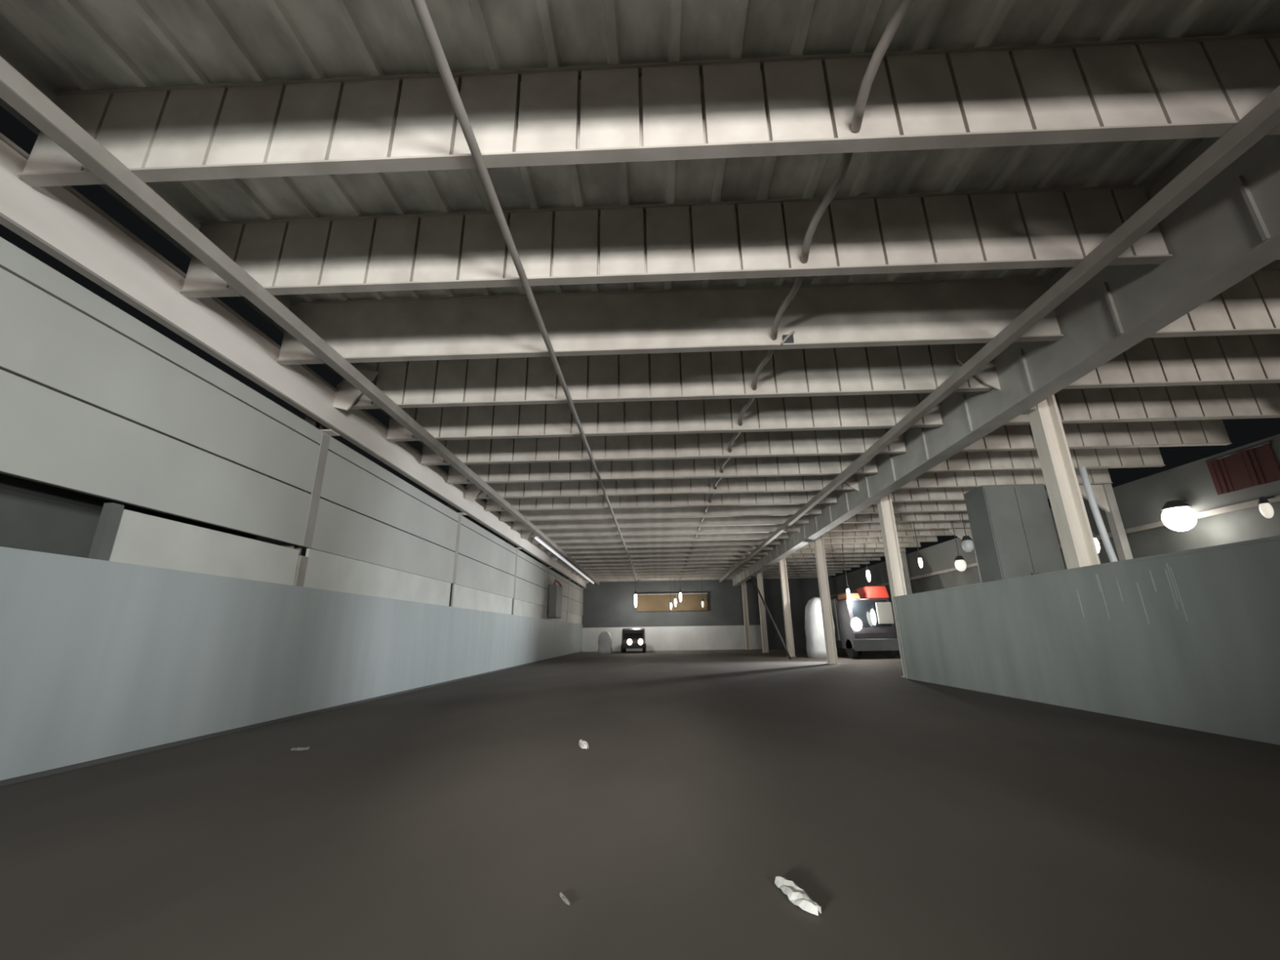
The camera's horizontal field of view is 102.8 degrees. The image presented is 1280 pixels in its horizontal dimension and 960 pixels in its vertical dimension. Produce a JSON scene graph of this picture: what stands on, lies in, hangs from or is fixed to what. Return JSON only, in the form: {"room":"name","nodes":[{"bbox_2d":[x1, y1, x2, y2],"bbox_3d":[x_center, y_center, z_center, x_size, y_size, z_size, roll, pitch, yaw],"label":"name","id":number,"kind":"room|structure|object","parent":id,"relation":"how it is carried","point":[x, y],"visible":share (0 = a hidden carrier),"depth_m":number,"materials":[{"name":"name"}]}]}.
{"room":"parking garage","nodes":[
{"label":"parking garage","id":0,"kind":"room"},
{"bbox_2d":[0,236,583,786],"bbox_3d":[-6.570,4.940,20.694,0.945,5.530,54.000,-1,-17,2],"label":"wall","id":1,"kind":"structure","parent":0,"point":[143,610],"depth_m":7.47,"materials":[{"name":"paint"}]},
{"bbox_2d":[547,579,562,617],"bbox_3d":[-5.427,7.743,33.179,0.520,2.365,2.648,-1,-17,2],"label":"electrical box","id":2,"kind":"object","parent":1,"relation":"attached to","point":[555,591],"visible":1,"depth_m":32.06,"materials":[{"name":"paint"}]},
{"bbox_2d":[0,648,1279,959],"bbox_3d":[3.054,5.855,14.323,29.000,0.200,67.000,-1,-17,2],"label":"floor","id":3,"kind":"structure","parent":0,"point":[922,820],"depth_m":3.85,"materials":[{"name":"concrete"}]},
{"bbox_2d":[290,746,309,751],"bbox_3d":[-4.493,3.557,6.760,0.206,0.040,0.096,-1,-17,-1],"label":"paper scrap","id":4,"kind":"object","parent":3,"relation":"on","point":[298,748],"visible":1,"depth_m":6.73,"materials":[{"name":"grey paper"}]},
{"bbox_2d":[280,414,339,555],"bbox_3d":[-6.656,1.309,10.023,0.620,6.300,0.320,-1,-17,2],"label":"steel column","id":5,"kind":"structure","parent":3,"relation":"on","point":[308,419],"depth_m":10.65,"materials":[{"name":"metal"}]},
{"bbox_2d":[447,502,466,515],"bbox_3d":[-6.397,3.486,17.229,0.620,6.300,0.320,-1,-17,2],"label":"steel column","id":6,"kind":"structure","parent":3,"relation":"on","point":[449,505],"depth_m":17.88,"materials":[{"name":"metal"}]},
{"bbox_2d":[507,540,521,549],"bbox_3d":[-6.138,5.663,24.434,0.620,6.300,0.320,-1,-17,2],"label":"steel column","id":7,"kind":"structure","parent":3,"relation":"on","point":[508,542],"depth_m":25.08,"materials":[{"name":"metal"}]},
{"bbox_2d":[560,892,570,905],"bbox_3d":[-0.414,2.312,2.819,0.025,0.020,0.138,9,-19,-29],"label":"paper scrap","id":8,"kind":"object","parent":3,"relation":"on","point":[562,896],"visible":1,"depth_m":2.81,"materials":[{"name":"grey paper"}]},
{"bbox_2d":[578,739,588,749],"bbox_3d":[-0.725,3.435,6.641,0.102,0.079,0.296,4,-18,-17],"label":"paper scrap","id":9,"kind":"object","parent":3,"relation":"on","point":[582,744],"visible":1,"depth_m":6.59,"materials":[{"name":"white paper"}]},
{"bbox_2d":[597,631,612,653],"bbox_3d":[-2.790,13.045,41.104,1.162,1.729,1.167,-1,-17,2],"label":"wrapped bundle","id":10,"kind":"object","parent":3,"relation":"on","point":[605,642],"visible":0.99,"depth_m":40.64,"materials":[{"name":"white plastic"}]},
{"bbox_2d":[621,627,645,653],"bbox_3d":[-0.504,13.394,42.679,1.920,1.895,4.430,-1,-17,2],"label":"van","id":11,"kind":"object","parent":3,"relation":"on","point":[631,637],"visible":1,"depth_m":41.11,"materials":[{"name":"paint"}]},
{"bbox_2d":[739,581,751,649],"bbox_3d":[9.329,11.953,45.596,0.745,6.060,0.400,-1,-17,2],"label":"steel column","id":12,"kind":"structure","parent":3,"relation":"on","point":[748,644],"depth_m":45.48,"materials":[{"name":"metal"}]},
{"bbox_2d":[754,571,768,652],"bbox_3d":[9.069,9.776,38.391,0.745,6.060,0.400,-1,-17,2],"label":"steel column","id":13,"kind":"structure","parent":3,"relation":"on","point":[759,576],"depth_m":38.22,"materials":[{"name":"metal"}]},
{"bbox_2d":[751,575,791,659],"bbox_3d":[7.332,7.633,28.700,0.172,4.651,2.384,11,-21,-34],"label":"leaning pole","id":14,"kind":"object","parent":3,"relation":"on","point":[752,577],"visible":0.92,"depth_m":28.59,"materials":[{"name":"metal"}]},
{"bbox_2d":[777,557,796,657],"bbox_3d":[8.810,7.599,31.185,0.745,6.060,0.400,-1,-17,2],"label":"steel column","id":15,"kind":"structure","parent":3,"relation":"on","point":[782,563],"depth_m":31.06,"materials":[{"name":"metal"}]},
{"bbox_2d":[774,875,821,915],"bbox_3d":[0.865,2.264,2.798,0.113,0.054,0.381,2,-17,-10],"label":"paper scrap","id":16,"kind":"object","parent":3,"relation":"on","point":[797,895],"visible":1,"depth_m":2.76,"materials":[{"name":"white paper"}]},
{"bbox_2d":[804,597,837,657],"bbox_3d":[10.363,8.480,29.461,1.676,3.328,1.552,-1,-17,2],"label":"tank","id":17,"kind":"object","parent":3,"relation":"on","point":[814,627],"visible":0.67,"depth_m":28.91,"materials":[{"name":"white metal"}]},
{"bbox_2d":[810,534,838,664],"bbox_3d":[8.551,5.422,23.979,0.745,6.060,0.400,-1,-17,2],"label":"steel column","id":18,"kind":"structure","parent":3,"relation":"on","point":[825,602],"depth_m":23.83,"materials":[{"name":"metal"}]},
{"bbox_2d":[831,586,899,658],"bbox_3d":[12.456,8.475,30.294,2.450,3.742,7.280,-1,-17,2],"label":"truck","id":19,"kind":"object","parent":3,"relation":"on","point":[864,622],"visible":0.88,"depth_m":27.23,"materials":[{"name":"paint"}]},
{"bbox_2d":[872,493,906,677],"bbox_3d":[8.292,3.245,16.773,0.745,6.060,0.400,-1,-17,2],"label":"steel column","id":20,"kind":"structure","parent":3,"relation":"on","point":[885,508],"depth_m":16.99,"materials":[{"name":"metal"}]},
{"bbox_2d":[883,551,912,594],"bbox_3d":[15.913,7.431,30.980,1.270,6.050,0.240,-1,-17,2],"label":"steel column","id":21,"kind":"structure","parent":3,"relation":"on","point":[904,559],"depth_m":31.38,"materials":[{"name":"metal"}]},
{"bbox_2d":[949,528,982,582],"bbox_3d":[15.654,5.254,23.774,1.270,6.050,0.240,-1,-17,2],"label":"steel column","id":22,"kind":"structure","parent":3,"relation":"on","point":[960,533],"depth_m":24.54,"materials":[{"name":"metal"}]},
{"bbox_2d":[963,484,1065,582],"bbox_3d":[11.258,2.923,14.982,1.800,5.550,1.070,-1,-17,2],"label":"tall cabinet","id":23,"kind":"object","parent":3,"relation":"on","point":[1012,528],"visible":0.44,"depth_m":15.00,"materials":[{"name":"metal"}]},
{"bbox_2d":[1021,394,1100,568],"bbox_3d":[8.033,1.067,9.567,0.745,6.060,0.400,-1,-17,2],"label":"steel column","id":24,"kind":"structure","parent":3,"relation":"on","point":[1079,549],"depth_m":9.80,"materials":[{"name":"metal"}]},
{"bbox_2d":[1078,466,1117,562],"bbox_3d":[8.604,1.837,9.191,0.245,4.351,0.110,-1,-17,2],"label":"pipe","id":25,"kind":"object","parent":3,"relation":"on","point":[1085,478],"visible":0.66,"depth_m":9.52,"materials":[{"name":"white plastic"}]},
{"bbox_2d":[1079,484,1133,560],"bbox_3d":[15.395,3.077,16.568,1.270,6.050,0.240,-1,-17,2],"label":"steel column","id":26,"kind":"structure","parent":3,"relation":"on","point":[1104,494],"depth_m":17.07,"materials":[{"name":"metal"}]},
{"bbox_2d":[0,0,1279,444],"bbox_3d":[5.247,0.358,21.811,24.020,0.085,54.300,-1,-17,2],"label":"ceiling","id":27,"kind":"structure","parent":0,"point":[55,45],"depth_m":5.40,"materials":[{"name":"grey metal"}]},
{"bbox_2d":[17,32,1279,186],"bbox_3d":[0.230,-3.875,5.369,13.440,1.180,0.170,-1,-17,2],"label":"roof beam","id":28,"kind":"structure","parent":27,"relation":"attached to","point":[1194,86],"depth_m":5.30,"materials":[{"name":"metal"}]},
{"bbox_2d":[679,0,913,578],"bbox_3d":[2.877,2.459,25.014,0.200,0.150,45.061,-1,-17,2],"label":"ceiling pipe","id":29,"kind":"object","parent":28,"relation":"attached to","point":[904,6],"visible":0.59,"depth_m":5.70,"materials":[{"name":"metal"}]},
{"bbox_2d":[563,559,755,566],"bbox_3d":[1.331,5.378,35.993,13.440,1.180,0.170,-1,-17,2],"label":"roof beam","id":30,"kind":"structure","parent":27,"relation":"attached to","point":[750,561],"depth_m":35.80,"materials":[{"name":"paint"}]},
{"bbox_2d":[579,572,738,577],"bbox_3d":[1.590,7.555,43.199,13.440,1.180,0.170,-1,-17,2],"label":"roof beam","id":31,"kind":"structure","parent":27,"relation":"attached to","point":[724,573],"depth_m":43.01,"materials":[{"name":"metal"}]},
{"bbox_2d":[582,574,735,580],"bbox_3d":[1.655,8.100,45.001,13.440,1.180,0.170,-1,-17,2],"label":"roof beam","id":32,"kind":"structure","parent":27,"relation":"attached to","point":[731,575],"depth_m":44.81,"materials":[{"name":"metal"}]},
{"bbox_2d":[634,578,637,607],"bbox_3d":[-0.386,9.871,44.544,0.280,2.414,0.280,-1,-17,2],"label":"lamp","id":33,"kind":"object","parent":32,"relation":"hanging from","point":[635,592],"visible":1,"depth_m":44.34,"materials":[{"name":"glass"}]},
{"bbox_2d":[670,589,671,608],"bbox_3d":[2.663,9.913,44.422,0.160,2.656,0.160,-1,-17,2],"label":"lamp","id":34,"kind":"object","parent":32,"relation":"hanging from","point":[670,589],"visible":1,"depth_m":44.17,"materials":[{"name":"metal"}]},
{"bbox_2d":[674,577,676,606],"bbox_3d":[3.061,9.788,44.445,0.180,2.416,0.180,-1,-17,2],"label":"lamp","id":35,"kind":"object","parent":32,"relation":"hanging from","point":[675,600],"visible":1,"depth_m":44.19,"materials":[{"name":"glass"}]},
{"bbox_2d":[679,590,681,601],"bbox_3d":[3.508,9.594,44.488,0.220,2.032,0.220,-1,-17,2],"label":"lamp","id":36,"kind":"object","parent":32,"relation":"hanging from","point":[680,592],"visible":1,"depth_m":44.26,"materials":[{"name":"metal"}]},
{"bbox_2d":[701,577,704,607],"bbox_3d":[5.411,9.795,44.358,0.220,2.550,0.220,-1,-17,2],"label":"lamp","id":37,"kind":"object","parent":32,"relation":"hanging from","point":[702,602],"visible":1,"depth_m":44.08,"materials":[{"name":"glass"}]},
{"bbox_2d":[558,555,760,563],"bbox_3d":[1.266,4.834,34.192,13.440,1.180,0.170,-1,-17,2],"label":"roof beam","id":38,"kind":"structure","parent":27,"relation":"attached to","point":[738,557],"depth_m":34.01,"materials":[{"name":"metal"}]},
{"bbox_2d":[568,563,751,569],"bbox_3d":[1.396,5.923,37.795,13.440,1.180,0.170,-1,-17,2],"label":"roof beam","id":39,"kind":"structure","parent":27,"relation":"attached to","point":[718,565],"depth_m":37.61,"materials":[{"name":"metal"}]},
{"bbox_2d":[576,569,742,575],"bbox_3d":[1.526,7.011,41.398,13.440,1.180,0.170,-1,-17,2],"label":"roof beam","id":40,"kind":"structure","parent":27,"relation":"attached to","point":[708,571],"depth_m":41.21,"materials":[{"name":"paint"}]},
{"bbox_2d":[539,538,780,549],"bbox_3d":[1.072,3.201,28.788,13.440,1.180,0.170,-1,-17,2],"label":"roof beam","id":41,"kind":"structure","parent":27,"relation":"attached to","point":[775,541],"depth_m":28.61,"materials":[{"name":"metal"}]},
{"bbox_2d":[546,545,773,555],"bbox_3d":[1.137,3.745,30.589,13.440,1.180,0.170,-1,-17,2],"label":"roof beam","id":42,"kind":"structure","parent":27,"relation":"attached to","point":[741,548],"depth_m":30.41,"materials":[{"name":"metal"}]},
{"bbox_2d":[532,532,788,544],"bbox_3d":[1.007,2.657,26.986,13.440,1.180,0.170,-1,-17,2],"label":"roof beam","id":43,"kind":"structure","parent":27,"relation":"attached to","point":[727,536],"depth_m":26.81,"materials":[{"name":"paint"}]},
{"bbox_2d":[589,577,731,582],"bbox_3d":[1.720,8.644,46.802,13.440,1.180,0.170,-1,-17,2],"label":"roof beam","id":44,"kind":"structure","parent":27,"relation":"attached to","point":[727,578],"depth_m":46.61,"materials":[{"name":"metal"}]},
{"bbox_2d":[512,515,808,530],"bbox_3d":[0.878,1.568,23.383,13.440,1.180,0.170,-1,-17,2],"label":"roof beam","id":45,"kind":"structure","parent":27,"relation":"attached to","point":[746,520],"depth_m":23.22,"materials":[{"name":"metal"}]},
{"bbox_2d":[500,503,822,521],"bbox_3d":[0.813,1.024,21.582,13.440,1.180,0.170,-1,-17,2],"label":"roof beam","id":46,"kind":"structure","parent":27,"relation":"attached to","point":[780,509],"depth_m":21.42,"materials":[{"name":"metal"}]},
{"bbox_2d":[576,566,746,573],"bbox_3d":[1.461,6.467,39.596,13.440,1.180,0.170,-1,-17,2],"label":"roof beam","id":47,"kind":"structure","parent":27,"relation":"attached to","point":[721,567],"depth_m":39.40,"materials":[{"name":"metal"}]},
{"bbox_2d":[485,490,837,511],"bbox_3d":[0.748,0.479,19.780,13.440,1.180,0.170,-1,-17,2],"label":"roof beam","id":48,"kind":"structure","parent":27,"relation":"attached to","point":[788,497],"depth_m":19.63,"materials":[{"name":"metal"}]},
{"bbox_2d":[557,550,765,559],"bbox_3d":[1.202,4.290,32.390,13.440,1.180,0.170,-1,-17,2],"label":"roof beam","id":49,"kind":"structure","parent":27,"relation":"attached to","point":[713,553],"depth_m":32.20,"materials":[{"name":"metal"}]},
{"bbox_2d":[447,454,878,484],"bbox_3d":[0.619,-0.609,16.177,13.440,1.180,0.170,-1,-17,2],"label":"roof beam","id":50,"kind":"structure","parent":27,"relation":"attached to","point":[807,465],"depth_m":16.04,"materials":[{"name":"metal"}]},
{"bbox_2d":[528,524,797,537],"bbox_3d":[0.943,2.112,25.185,13.440,1.180,0.170,-1,-17,2],"label":"roof beam","id":51,"kind":"structure","parent":27,"relation":"attached to","point":[748,528],"depth_m":25.01,"materials":[{"name":"metal"}]},
{"bbox_2d":[534,536,594,583],"bbox_3d":[-4.676,6.158,35.937,0.160,0.152,23.000,-1,-17,2],"label":"tube light","id":52,"kind":"object","parent":51,"relation":"attached to","point":[536,538],"visible":1,"depth_m":30.76,"materials":[{"name":"white glass"}]},
{"bbox_2d":[420,428,906,465],"bbox_3d":[0.554,-1.153,14.376,13.440,1.180,0.170,-1,-17,2],"label":"roof beam","id":53,"kind":"structure","parent":27,"relation":"attached to","point":[833,442],"depth_m":14.25,"materials":[{"name":"paint"}]},
{"bbox_2d":[386,392,943,441],"bbox_3d":[0.489,-1.698,12.574,13.440,1.180,0.170,-1,-17,2],"label":"roof beam","id":54,"kind":"structure","parent":27,"relation":"attached to","point":[868,411],"depth_m":12.47,"materials":[{"name":"metal"}]},
{"bbox_2d":[475,475,854,498],"bbox_3d":[0.683,-0.065,17.979,13.440,1.180,0.170,-1,-17,2],"label":"roof beam","id":55,"kind":"structure","parent":27,"relation":"attached to","point":[813,482],"depth_m":17.83,"materials":[{"name":"metal"}]},
{"bbox_2d":[275,276,1063,364],"bbox_3d":[0.359,-2.786,8.972,13.440,1.180,0.170,-1,-17,2],"label":"roof beam","id":56,"kind":"structure","parent":27,"relation":"attached to","point":[955,311],"depth_m":8.92,"materials":[{"name":"metal"}]},
{"bbox_2d":[780,330,794,344],"bbox_3d":[2.506,-2.412,8.680,0.258,0.257,0.100,-1,-17,2],"label":"clamp","id":57,"kind":"object","parent":56,"relation":"attached to","point":[788,338],"visible":1,"depth_m":8.67,"materials":[{"name":"metal"}]},
{"bbox_2d":[348,343,992,409],"bbox_3d":[0.424,-2.242,10.773,13.440,1.180,0.170,-1,-17,2],"label":"roof beam","id":58,"kind":"structure","parent":27,"relation":"attached to","point":[900,369],"depth_m":10.69,"materials":[{"name":"metal"}]},
{"bbox_2d":[179,185,1172,297],"bbox_3d":[0.295,-3.330,7.170,13.440,1.180,0.170,-1,-17,2],"label":"roof beam","id":59,"kind":"structure","parent":27,"relation":"attached to","point":[1050,228],"depth_m":7.10,"materials":[{"name":"paint"}]},
{"bbox_2d":[749,575,828,579],"bbox_3d":[13.002,8.370,46.479,8.080,1.180,0.170,-1,-17,2],"label":"roof beam","id":60,"kind":"structure","parent":27,"relation":"attached to","point":[810,576],"depth_m":46.26,"materials":[{"name":"metal"}]},
{"bbox_2d":[753,573,835,577],"bbox_3d":[12.937,7.826,44.678,8.080,1.180,0.170,-1,-17,2],"label":"roof beam","id":61,"kind":"structure","parent":27,"relation":"attached to","point":[815,574],"depth_m":44.46,"materials":[{"name":"paint"}]},
{"bbox_2d":[762,570,843,574],"bbox_3d":[12.873,7.282,42.876,8.080,1.180,0.170,-1,-17,2],"label":"roof beam","id":62,"kind":"structure","parent":27,"relation":"attached to","point":[811,571],"depth_m":42.66,"materials":[{"name":"metal"}]},
{"bbox_2d":[762,567,851,572],"bbox_3d":[12.808,6.737,41.075,8.080,1.180,0.170,-1,-17,2],"label":"roof beam","id":63,"kind":"structure","parent":27,"relation":"attached to","point":[836,568],"depth_m":40.86,"materials":[{"name":"metal"}]},
{"bbox_2d":[766,564,860,568],"bbox_3d":[12.743,6.193,39.273,8.080,1.180,0.170,-1,-17,2],"label":"roof beam","id":64,"kind":"structure","parent":27,"relation":"attached to","point":[847,565],"depth_m":39.07,"materials":[{"name":"metal"}]},
{"bbox_2d":[772,560,870,565],"bbox_3d":[12.678,5.649,37.472,8.080,1.180,0.170,-1,-17,2],"label":"roof beam","id":65,"kind":"structure","parent":27,"relation":"attached to","point":[802,563],"depth_m":37.26,"materials":[{"name":"metal"}]},
{"bbox_2d":[786,556,880,562],"bbox_3d":[12.613,5.104,35.670,8.080,1.180,0.170,-1,-17,2],"label":"roof beam","id":66,"kind":"structure","parent":27,"relation":"attached to","point":[863,558],"depth_m":35.45,"materials":[{"name":"paint"}]},
{"bbox_2d":[785,552,884,558],"bbox_3d":[12.549,4.560,33.869,8.080,1.180,0.170,-1,-17,2],"label":"roof beam","id":67,"kind":"structure","parent":27,"relation":"attached to","point":[860,554],"depth_m":33.67,"materials":[{"name":"paint"}]},
{"bbox_2d":[791,547,906,554],"bbox_3d":[12.484,4.016,32.067,8.080,1.180,0.170,-1,-17,2],"label":"roof beam","id":68,"kind":"structure","parent":27,"relation":"attached to","point":[875,549],"depth_m":31.88,"materials":[{"name":"metal"}]},
{"bbox_2d":[799,542,920,549],"bbox_3d":[12.419,3.471,30.266,8.080,1.180,0.170,-1,-17,2],"label":"roof beam","id":69,"kind":"structure","parent":27,"relation":"attached to","point":[902,544],"depth_m":30.07,"materials":[{"name":"metal"}]},
{"bbox_2d":[807,535,937,544],"bbox_3d":[12.354,2.927,28.465,8.080,1.180,0.170,-1,-17,2],"label":"roof beam","id":70,"kind":"structure","parent":27,"relation":"attached to","point":[931,538],"depth_m":28.27,"materials":[{"name":"metal"}]},
{"bbox_2d":[841,543,850,599],"bbox_3d":[11.227,4.987,27.888,0.180,3.062,0.180,-1,-17,2],"label":"lamp","id":71,"kind":"object","parent":70,"relation":"hanging from","point":[848,593],"visible":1,"depth_m":27.56,"materials":[{"name":"metal"}]},
{"bbox_2d":[863,542,870,582],"bbox_3d":[12.419,4.511,27.989,0.200,2.130,0.200,-1,-17,2],"label":"lamp","id":72,"kind":"object","parent":70,"relation":"hanging from","point":[868,573],"visible":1,"depth_m":27.78,"materials":[{"name":"metal"}]},
{"bbox_2d":[822,528,954,537],"bbox_3d":[12.289,2.383,26.663,8.080,1.180,0.170,-1,-17,2],"label":"roof beam","id":73,"kind":"structure","parent":27,"relation":"attached to","point":[921,532],"depth_m":26.47,"materials":[{"name":"metal"}]},
{"bbox_2d":[828,520,970,531],"bbox_3d":[12.225,1.839,24.862,8.080,1.180,0.170,-1,-17,2],"label":"roof beam","id":74,"kind":"structure","parent":27,"relation":"attached to","point":[937,524],"depth_m":24.67,"materials":[{"name":"metal"}]},
{"bbox_2d":[841,511,968,523],"bbox_3d":[12.160,1.294,23.060,8.080,1.180,0.170,-1,-17,2],"label":"roof beam","id":75,"kind":"structure","parent":27,"relation":"attached to","point":[931,516],"depth_m":22.89,"materials":[{"name":"metal"}]},
{"bbox_2d":[913,522,922,568],"bbox_3d":[12.274,2.852,22.591,0.160,2.076,0.160,-1,-17,2],"label":"lamp","id":76,"kind":"object","parent":75,"relation":"hanging from","point":[920,561],"visible":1,"depth_m":22.38,"materials":[{"name":"glass"}]},
{"bbox_2d":[951,520,966,571],"bbox_3d":[13.974,2.897,22.516,0.440,2.256,0.440,-1,-17,2],"label":"lamp","id":77,"kind":"object","parent":75,"relation":"hanging from","point":[960,564],"visible":1,"depth_m":22.18,"materials":[{"name":"glass"}]},
{"bbox_2d":[857,500,967,513],"bbox_3d":[12.095,0.750,21.259,8.080,1.180,0.170,-1,-17,2],"label":"roof beam","id":78,"kind":"structure","parent":27,"relation":"attached to","point":[959,505],"depth_m":21.11,"materials":[{"name":"paint"}]},
{"bbox_2d":[960,511,974,552],"bbox_3d":[13.256,2.105,20.813,0.440,1.706,0.440,-1,-17,2],"label":"lamp","id":79,"kind":"object","parent":78,"relation":"hanging from","point":[967,544],"visible":1,"depth_m":20.55,"materials":[{"name":"white glass"}]},
{"bbox_2d":[890,485,1048,502],"bbox_3d":[12.030,0.206,19.457,8.080,1.180,0.170,-1,-17,2],"label":"roof beam","id":80,"kind":"structure","parent":27,"relation":"attached to","point":[928,494],"depth_m":19.33,"materials":[{"name":"metal"}]},
{"bbox_2d":[898,468,1112,488],"bbox_3d":[11.965,-0.339,17.656,8.080,1.180,0.170,-1,-17,2],"label":"roof beam","id":81,"kind":"structure","parent":27,"relation":"attached to","point":[1096,476],"depth_m":17.51,"materials":[{"name":"metal"}]},
{"bbox_2d":[925,447,1165,472],"bbox_3d":[11.901,-0.883,15.854,8.080,1.180,0.170,-1,-17,2],"label":"roof beam","id":82,"kind":"structure","parent":27,"relation":"attached to","point":[1129,457],"depth_m":15.70,"materials":[{"name":"paint"}]},
{"bbox_2d":[1092,532,1099,552],"bbox_3d":[13.298,0.901,15.270,0.240,2.614,0.240,-1,-17,2],"label":"lamp","id":83,"kind":"object","parent":82,"relation":"hanging from","point":[1096,542],"visible":0.34,"depth_m":14.87,"materials":[{"name":"glass"}]},
{"bbox_2d":[959,419,1231,452],"bbox_3d":[11.836,-1.427,14.053,8.080,1.180,0.170,-1,-17,2],"label":"roof beam","id":84,"kind":"structure","parent":27,"relation":"attached to","point":[1198,432],"depth_m":13.90,"materials":[{"name":"metal"}]},
{"bbox_2d":[1003,382,1279,425],"bbox_3d":[11.771,-1.971,12.251,8.080,1.180,0.170,-1,-17,2],"label":"roof beam","id":85,"kind":"structure","parent":27,"relation":"attached to","point":[1238,401],"depth_m":12.13,"materials":[{"name":"metal"}]},
{"bbox_2d":[1062,333,1279,389],"bbox_3d":[11.706,-2.516,10.450,8.080,1.180,0.170,-1,-17,2],"label":"roof beam","id":86,"kind":"structure","parent":27,"relation":"attached to","point":[1236,359],"depth_m":10.37,"materials":[{"name":"metal"}]},
{"bbox_2d":[1147,268,1279,337],"bbox_3d":[11.641,-3.060,8.649,8.080,1.180,0.170,-1,-17,2],"label":"roof beam","id":87,"kind":"structure","parent":27,"relation":"attached to","point":[1251,306],"depth_m":8.58,"materials":[{"name":"metal"}]},
{"bbox_2d":[577,575,838,651],"bbox_3d":[5.917,11.651,46.476,23.400,7.250,0.230,-1,-17,2],"label":"wall","id":88,"kind":"structure","parent":0,"point":[609,606],"depth_m":46.29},
{"bbox_2d":[0,132,589,588],"bbox_3d":[-5.605,1.618,21.653,1.000,1.285,53.980,-1,-17,2],"label":"beam","id":89,"kind":"structure","parent":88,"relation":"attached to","point":[60,221],"depth_m":7.37,"materials":[{"name":"metal"}]},
{"bbox_2d":[636,592,707,611],"bbox_3d":[2.903,11.137,46.520,6.500,1.550,0.350,-1,-17,2],"label":"panel","id":90,"kind":"object","parent":88,"relation":"attached to","point":[691,601],"visible":0.8,"depth_m":46.40,"materials":[{"name":"paint"}]},
{"bbox_2d":[729,134,1279,586],"bbox_3d":[7.512,1.743,23.234,1.100,1.700,49.980,-1,-17,2],"label":"girder","id":91,"kind":"object","parent":88,"relation":"attached to","point":[1226,232],"visible":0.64,"depth_m":7.75,"materials":[{"name":"metal"}]},
{"bbox_2d":[828,433,1279,652],"bbox_3d":[16.546,5.338,23.924,0.360,5.950,46.000,-1,-17,2],"label":"wall","id":92,"kind":"structure","parent":0,"point":[1233,517],"depth_m":15.93,"materials":[{"name":"paint"}]},
{"bbox_2d":[1160,499,1197,531],"bbox_3d":[15.715,1.035,14.906,0.725,0.938,0.720,-1,-17,2],"label":"lamp","id":93,"kind":"object","parent":92,"relation":"attached to","point":[1176,515],"visible":1,"depth_m":14.72,"materials":[{"name":"glass"}]},
{"bbox_2d":[1204,440,1279,494],"bbox_3d":[15.956,-0.284,13.518,0.070,0.998,1.600,-1,-17,2],"label":"banner","id":94,"kind":"object","parent":92,"relation":"attached to","point":[1257,464],"visible":1,"depth_m":13.45,"materials":[{"name":"fabric"}]},
{"bbox_2d":[1257,495,1275,518],"bbox_3d":[15.770,0.669,12.767,0.475,0.586,0.220,-1,-17,2],"label":"lamp","id":95,"kind":"object","parent":92,"relation":"attached to","point":[1265,508],"visible":1,"depth_m":12.72,"materials":[{"name":"glass"}]},
{"bbox_2d":[892,535,1279,745],"bbox_3d":[7.799,2.150,6.857,0.130,2.425,18.900,-1,-17,2],"label":"wall","id":96,"kind":"structure","parent":0,"point":[1188,639],"depth_m":8.15,"materials":[{"name":"grey concrete"}]},
{"bbox_3d":[0.165,-4.419,3.567,13.440,1.180,0.170,-1,-17,2],"label":"roof beam","id":97,"kind":"structure","parent":0,"visible":0},
{"bbox_2d":[0,56,599,584],"bbox_3d":[-4.762,1.827,21.559,0.200,0.197,53.980,-1,-17,2],"label":"tube","id":98,"kind":"object","parent":97,"relation":"attached to","point":[15,90],"visible":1,"depth_m":5.98,"materials":[{"name":"paint"}]},
{"bbox_2d":[411,0,639,582],"bbox_3d":[-1.047,1.679,21.429,0.100,0.100,53.900,-1,-17,2],"label":"ceiling pipe","id":99,"kind":"object","parent":97,"relation":"attached to","point":[420,6],"visible":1,"depth_m":5.41,"materials":[{"name":"metal"}]},
{"bbox_2d":[719,84,1279,582],"bbox_3d":[6.470,1.554,21.238,0.200,0.197,53.980,-1,-17,2],"label":"tube","id":100,"kind":"object","parent":97,"relation":"attached to","point":[1264,117],"visible":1,"depth_m":6.53,"materials":[{"name":"paint"}]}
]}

